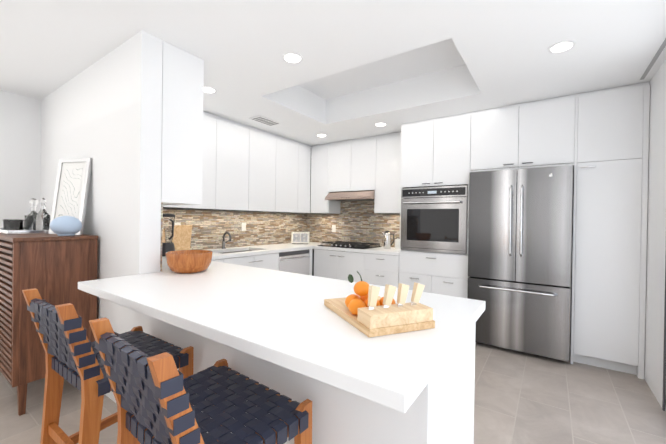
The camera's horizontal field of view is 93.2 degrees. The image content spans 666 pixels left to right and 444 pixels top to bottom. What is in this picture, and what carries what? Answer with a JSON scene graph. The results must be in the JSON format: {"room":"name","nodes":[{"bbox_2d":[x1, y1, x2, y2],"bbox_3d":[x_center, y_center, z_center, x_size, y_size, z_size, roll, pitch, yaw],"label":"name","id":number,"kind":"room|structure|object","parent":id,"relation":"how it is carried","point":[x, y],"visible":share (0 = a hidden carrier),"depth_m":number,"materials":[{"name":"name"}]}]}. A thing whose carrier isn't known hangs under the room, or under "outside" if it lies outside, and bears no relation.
{"room":"kitchen","nodes":[
{"label":"kitchen","id":0,"kind":"room"},
{"bbox_2d":[0,90,40,227],"bbox_3d":[-3.903,-0.019,1.952,0.150,2.440,3.360,1,0,35],"label":"wall","id":1,"kind":"structure","parent":0,"point":[20,151],"depth_m":3.05,"materials":[{"name":"white paint"}]},
{"bbox_2d":[40,30,162,333],"bbox_3d":[-2.052,0.003,2.637,2.120,2.440,0.130,1,0,35],"label":"wall","id":2,"kind":"structure","parent":0,"point":[104,113],"depth_m":2.17,"materials":[{"name":"white paint"}]},
{"bbox_2d":[105,391,116,403],"bbox_3d":[-2.096,1.177,2.577,2.090,0.090,0.012,1,0,35],"label":"baseboard","id":3,"kind":"structure","parent":2,"relation":"attached to","point":[110,394],"depth_m":2.16,"materials":[{"name":"white"}]},
{"bbox_2d":[160,203,162,270],"bbox_3d":[-1.677,0.089,2.467,1.304,0.457,0.010,1,0,35],"label":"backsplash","id":4,"kind":"structure","parent":2,"relation":"attached to","point":[161,236],"depth_m":2.10,"materials":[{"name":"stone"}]},
{"bbox_2d":[161,41,203,205],"bbox_3d":[-1.588,-0.675,2.582,1.316,1.068,0.297,1,0,35],"label":"upper cabinet","id":5,"kind":"object","parent":2,"relation":"attached to","point":[182,126],"visible":0.36,"depth_m":2.20,"materials":[{"name":"white paint"}]},
{"bbox_2d":[0,342,665,443],"bbox_3d":[-0.840,1.295,1.802,9.500,0.100,7.000,1,0,35],"label":"floor","id":6,"kind":"structure","parent":0,"point":[520,397],"depth_m":2.15,"materials":[{"name":"tile"}]},
{"bbox_2d":[0,233,97,415],"bbox_3d":[-2.309,0.655,2.439,1.124,1.130,0.445,1,0,35],"label":"bar cabinet","id":7,"kind":"object","parent":6,"relation":"on","point":[54,269],"visible":0.81,"depth_m":2.06,"materials":[{"name":"brown wood"}]},
{"bbox_2d":[0,228,48,234],"bbox_3d":[-2.465,0.071,2.533,0.560,0.030,0.310,1,0,35],"label":"tray","id":8,"kind":"object","parent":7,"relation":"on","point":[8,232],"visible":0.62,"depth_m":2.33,"materials":[{"name":"silver metal"}]},
{"bbox_2d":[3,219,14,229],"bbox_3d":[-2.666,0.027,2.592,0.076,0.095,0.075,1,0,35],"label":"glass","id":9,"kind":"object","parent":8,"relation":"on","point":[6,224],"visible":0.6,"depth_m":2.56,"materials":[{"name":"black glass"}]},
{"bbox_2d":[11,220,22,229],"bbox_3d":[-2.575,0.028,2.566,0.076,0.095,0.075,1,0,35],"label":"glass","id":10,"kind":"object","parent":8,"relation":"on","point":[16,224],"visible":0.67,"depth_m":2.54,"materials":[{"name":"black glass"}]},
{"bbox_2d":[23,198,37,229],"bbox_3d":[-2.405,-0.056,2.528,0.124,0.268,0.124,1,0,35],"label":"decanter","id":11,"kind":"object","parent":8,"relation":"on","point":[29,221],"visible":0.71,"depth_m":2.49,"materials":[{"name":"clear glass"}]},
{"bbox_2d":[36,198,49,229],"bbox_3d":[-2.254,-0.054,2.448,0.084,0.270,0.083,1,0,35],"label":"decanter","id":12,"kind":"object","parent":8,"relation":"on","point":[42,219],"visible":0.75,"depth_m":2.43,"materials":[{"name":"clear glass"}]},
{"bbox_2d":[50,216,81,235],"bbox_3d":[-1.883,0.026,2.222,0.175,0.140,0.175,1,0,35],"label":"vase","id":13,"kind":"object","parent":7,"relation":"on","point":[65,226],"visible":1,"depth_m":2.17,"materials":[{"name":"ceramic"}]},
{"bbox_2d":[49,158,91,234],"bbox_3d":[-2.012,-0.199,2.413,0.300,0.588,0.092,1,0,13],"label":"picture frame","id":14,"kind":"object","parent":7,"relation":"on","point":[71,187],"visible":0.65,"depth_m":2.41,"materials":[{"name":"white wood"}]},
{"bbox_2d":[22,288,193,443],"bbox_3d":[-0.983,0.765,1.386,0.525,0.960,0.480,1,0,34],"label":"bar stool","id":15,"kind":"object","parent":6,"relation":"on","point":[72,356],"visible":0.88,"depth_m":1.25,"materials":[{"name":"brown wood"}]},
{"bbox_2d":[89,317,311,443],"bbox_3d":[-0.413,0.776,0.993,0.525,0.960,0.480,1,0,38],"label":"bar stool","id":16,"kind":"object","parent":6,"relation":"on","point":[157,397],"visible":1,"depth_m":0.92,"materials":[{"name":"fabric"}]},
{"bbox_2d":[211,258,225,262],"bbox_3d":[-1.538,0.801,3.288,0.641,0.850,0.450,1,0,35],"label":"base cabinet","id":17,"kind":"object","parent":6,"relation":"on","point":[223,260],"depth_m":3.25,"materials":[{"name":"grey wood"}]},
{"bbox_2d":[214,250,281,270],"bbox_3d":[-1.178,0.803,3.809,0.641,0.850,0.817,1,0,35],"label":"base cabinet","id":18,"kind":"object","parent":6,"relation":"on","point":[266,261],"depth_m":3.70,"materials":[{"name":"grey wood"}]},
{"bbox_2d":[113,302,478,443],"bbox_3d":[-0.571,0.813,1.879,2.509,0.870,0.710,1,0,35],"label":"base cabinet","id":19,"kind":"object","parent":6,"relation":"on","point":[445,414],"depth_m":1.09,"materials":[{"name":"white paint"}]},
{"bbox_2d":[78,258,485,417],"bbox_3d":[-0.615,0.358,1.777,2.548,0.040,0.990,1,0,35],"label":"countertop","id":20,"kind":"structure","parent":19,"relation":"on","point":[282,319],"depth_m":1.10,"materials":[{"name":"white stone"}]},
{"bbox_2d":[166,250,212,272],"bbox_3d":[-0.958,0.265,2.106,0.286,0.130,0.286,1,0,35],"label":"wooden bowl","id":21,"kind":"object","parent":20,"relation":"on","point":[187,261],"visible":1,"depth_m":2.00,"materials":[{"name":"brown wood"}]},
{"bbox_2d":[324,271,434,336],"bbox_3d":[0.153,0.266,1.185,0.251,0.170,0.390,1,0,-22],"label":"cutting board","id":22,"kind":"object","parent":20,"relation":"on","point":[367,310],"visible":1,"depth_m":1.05,"materials":[{"name":"brown wood"}]},
{"bbox_2d":[309,250,365,281],"bbox_3d":[0.205,0.818,4.532,0.855,0.850,0.714,1,0,35],"label":"base cabinet","id":23,"kind":"object","parent":6,"relation":"on","point":[334,264],"depth_m":4.28,"materials":[{"name":"grey wood"}]},
{"bbox_2d":[162,242,324,258],"bbox_3d":[-1.071,0.358,3.945,0.651,0.040,3.132,1,0,35],"label":"countertop","id":24,"kind":"structure","parent":23,"relation":"on","point":[285,246],"depth_m":4.12,"materials":[{"name":"white stone"}]},
{"bbox_2d":[162,213,174,255],"bbox_3d":[-1.642,0.124,3.125,0.213,0.420,0.170,1,0,35],"label":"blender","id":25,"kind":"object","parent":24,"relation":"on","point":[168,231],"visible":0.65,"depth_m":3.08,"materials":[{"name":"grey plastic"}]},
{"bbox_2d":[172,225,191,250],"bbox_3d":[-1.701,0.184,3.493,0.059,0.299,0.260,1,0,35],"label":"leaning board","id":26,"kind":"object","parent":24,"relation":"on","point":[181,240],"visible":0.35,"depth_m":3.51,"materials":[{"name":"brown wood"}]},
{"bbox_2d":[221,232,230,248],"bbox_3d":[-1.303,0.229,3.935,0.166,0.210,0.115,1,0,35],"label":"faucet","id":27,"kind":"object","parent":24,"relation":"on","point":[224,242],"visible":1,"depth_m":3.92,"materials":[{"name":"grey metal"}]},
{"bbox_2d":[291,232,309,243],"bbox_3d":[-0.504,0.246,4.893,0.270,0.187,0.195,1,0,-2],"label":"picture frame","id":28,"kind":"object","parent":24,"relation":"on","point":[300,237],"visible":1,"depth_m":4.81,"materials":[{"name":"white plastic"}]},
{"bbox_2d":[279,250,309,274],"bbox_3d":[-0.731,0.808,4.371,0.647,0.844,0.610,1,0,35],"label":"dishwasher","id":29,"kind":"object","parent":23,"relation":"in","point":[298,262],"visible":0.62,"depth_m":4.22,"materials":[{"name":"grey metal"}]},
{"bbox_2d":[314,246,399,253],"bbox_3d":[0.437,0.377,4.411,1.302,0.040,0.651,1,0,35],"label":"countertop","id":30,"kind":"structure","parent":23,"relation":"on","point":[379,250],"depth_m":4.13,"materials":[{"name":"white stone"}]},
{"bbox_2d":[318,241,380,248],"bbox_3d":[0.238,0.328,4.537,0.760,0.048,0.520,1,0,35],"label":"cooktop","id":31,"kind":"object","parent":30,"relation":"in","point":[352,245],"visible":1,"depth_m":4.43,"materials":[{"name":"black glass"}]},
{"bbox_2d":[382,231,393,248],"bbox_3d":[0.742,0.238,4.243,0.144,0.245,0.106,1,0,35],"label":"kettle","id":32,"kind":"object","parent":30,"relation":"on","point":[387,239],"visible":1,"depth_m":4.21,"materials":[{"name":"silver metal"}]},
{"bbox_2d":[395,238,399,248],"bbox_3d":[0.875,0.288,4.243,0.084,0.150,0.084,1,0,35],"label":"canister","id":33,"kind":"object","parent":30,"relation":"on","point":[397,241],"visible":0.83,"depth_m":4.21,"materials":[{"name":"white ceramic"}]},
{"bbox_2d":[366,254,398,287],"bbox_3d":[0.774,0.828,4.184,0.478,0.850,0.641,1,0,35],"label":"base cabinet","id":34,"kind":"object","parent":6,"relation":"on","point":[379,266],"depth_m":3.90,"materials":[{"name":"grey wood"}]},
{"bbox_2d":[399,250,469,297],"bbox_3d":[1.293,0.807,3.823,0.777,0.910,0.646,1,0,35],"label":"base cabinet","id":35,"kind":"object","parent":6,"relation":"on","point":[443,274],"depth_m":3.52,"materials":[{"name":"white wood"}]},
{"bbox_2d":[467,165,572,361],"bbox_3d":[1.932,0.384,3.282,0.851,1.780,0.780,1,0,35],"label":"refrigerator","id":36,"kind":"object","parent":6,"relation":"on","point":[519,249],"visible":0.96,"depth_m":2.97,"materials":[{"name":"grey metal"}]},
{"bbox_2d":[569,82,649,378],"bbox_3d":[2.542,0.066,2.964,0.481,2.438,0.646,1,0,35],"label":"tall cabinet","id":37,"kind":"object","parent":6,"relation":"on","point":[598,140],"depth_m":2.69,"materials":[{"name":"white wood"}]},
{"bbox_2d":[0,0,665,145],"bbox_3d":[-0.914,-1.385,1.802,5.200,0.383,6.800,1,0,35],"label":"ceiling","id":38,"kind":"structure","parent":0,"point":[362,68],"depth_m":2.19,"materials":[{"name":"white paint"}]},
{"bbox_2d":[203,86,216,92],"bbox_3d":[-1.141,-1.203,2.869,0.150,0.006,0.150,1,0,35],"label":"recessed light","id":39,"kind":"object","parent":38,"relation":"in","point":[206,89],"visible":0.71,"depth_m":2.87,"materials":[{"name":"white"}]},
{"bbox_2d":[249,115,280,125],"bbox_3d":[-0.805,-1.201,3.743,0.180,0.012,0.340,1,0,35],"label":"ceiling vent","id":40,"kind":"object","parent":38,"relation":"in","point":[264,120],"visible":0.98,"depth_m":3.71,"materials":[{"name":"white metal"}]},
{"bbox_2d":[282,52,302,63],"bbox_3d":[-0.293,-1.188,2.284,0.150,0.006,0.150,1,0,35],"label":"recessed light","id":41,"kind":"object","parent":38,"relation":"in","point":[291,57],"visible":1,"depth_m":2.27,"materials":[{"name":"white"}]},
{"bbox_2d":[375,122,386,126],"bbox_3d":[0.581,-1.185,3.831,0.150,0.006,0.150,1,0,35],"label":"recessed light","id":42,"kind":"object","parent":38,"relation":"in","point":[380,124],"visible":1,"depth_m":3.82,"materials":[{"name":"white"}]},
{"bbox_2d":[548,40,575,52],"bbox_3d":[1.518,-1.161,2.091,0.150,0.006,0.150,1,0,35],"label":"recessed light","id":43,"kind":"object","parent":38,"relation":"in","point":[561,46],"visible":1,"depth_m":2.08,"materials":[{"name":"white"}]},
{"bbox_2d":[400,185,467,253],"bbox_3d":[1.261,-0.029,3.756,0.732,0.729,0.665,1,0,35],"label":"wall oven","id":44,"kind":"object","parent":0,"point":[433,219],"visible":0.92,"depth_m":3.51,"materials":[{"name":"grey metal"}]},
{"bbox_2d":[400,112,470,189],"bbox_3d":[1.315,-0.787,3.813,0.777,0.778,0.646,1,0,35],"label":"upper cabinet","id":45,"kind":"object","parent":0,"relation":"attached to","point":[435,152],"depth_m":3.53,"materials":[{"name":"white wood"}]},
{"bbox_2d":[471,94,578,171],"bbox_3d":[1.997,-0.849,3.343,0.875,0.628,0.646,1,0,35],"label":"upper cabinet","id":46,"kind":"object","parent":0,"relation":"attached to","point":[541,133],"depth_m":3.04,"materials":[{"name":"white wood"}]},
{"bbox_2d":[644,59,665,406],"bbox_3d":[1.145,0.061,0.376,0.150,2.440,6.500,1,0,35],"label":"wall","id":47,"kind":"structure","parent":0,"point":[655,291],"depth_m":2.35,"materials":[{"name":"white paint"}]},
{"bbox_2d":[662,253,665,410],"bbox_3d":[2.273,0.067,2.140,0.012,2.438,0.010,1,0,35],"label":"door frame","id":48,"kind":"structure","parent":47,"relation":"attached to","point":[664,379],"depth_m":2.14,"materials":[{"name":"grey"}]},
{"bbox_3d":[0.852,0.031,4.618,5.450,2.440,0.150,1,0,35],"label":"wall","id":49,"kind":"structure","parent":0,"visible":0},
{"bbox_2d":[307,201,399,246],"bbox_3d":[0.362,-0.047,4.856,1.942,0.797,0.010,1,0,35],"label":"backsplash","id":50,"kind":"structure","parent":49,"relation":"attached to","point":[358,221],"depth_m":4.87,"materials":[{"name":"tile"}]},
{"bbox_2d":[310,132,400,213],"bbox_3d":[0.410,-0.659,4.631,1.627,1.068,0.326,1,0,35],"label":"upper cabinet","id":51,"kind":"object","parent":49,"relation":"attached to","point":[368,163],"visible":0.79,"depth_m":4.47,"materials":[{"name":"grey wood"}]},
{"bbox_2d":[325,190,374,200],"bbox_3d":[0.311,-0.382,4.623,0.760,0.126,0.426,1,0,35],"label":"range hood","id":52,"kind":"object","parent":51,"relation":"attached to","point":[367,195],"visible":0.92,"depth_m":4.47,"materials":[{"name":"silver metal"}]},
{"bbox_3d":[-1.399,0.002,4.173,0.150,2.440,3.140,1,0,35],"label":"wall","id":53,"kind":"structure","parent":0,"visible":0},
{"bbox_2d":[163,208,306,249],"bbox_3d":[-1.331,0.094,4.126,0.010,0.477,3.133,1,0,35],"label":"backsplash","id":54,"kind":"structure","parent":53,"relation":"attached to","point":[210,228],"depth_m":4.20,"materials":[{"name":"tile"}]},
{"bbox_2d":[241,223,245,230],"bbox_3d":[-1.213,0.064,4.280,0.008,0.114,0.070,1,0,35],"label":"electrical outlet","id":55,"kind":"object","parent":54,"relation":"attached to","point":[243,228],"visible":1,"depth_m":4.28,"materials":[{"name":"white plastic"}]},
{"bbox_2d":[163,111,316,213],"bbox_3d":[-1.105,-0.678,4.154,0.326,1.068,2.832,1,0,35],"label":"upper cabinet","id":56,"kind":"object","parent":53,"relation":"attached to","point":[248,168],"visible":0.48,"depth_m":3.97,"materials":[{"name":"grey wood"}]}
]}

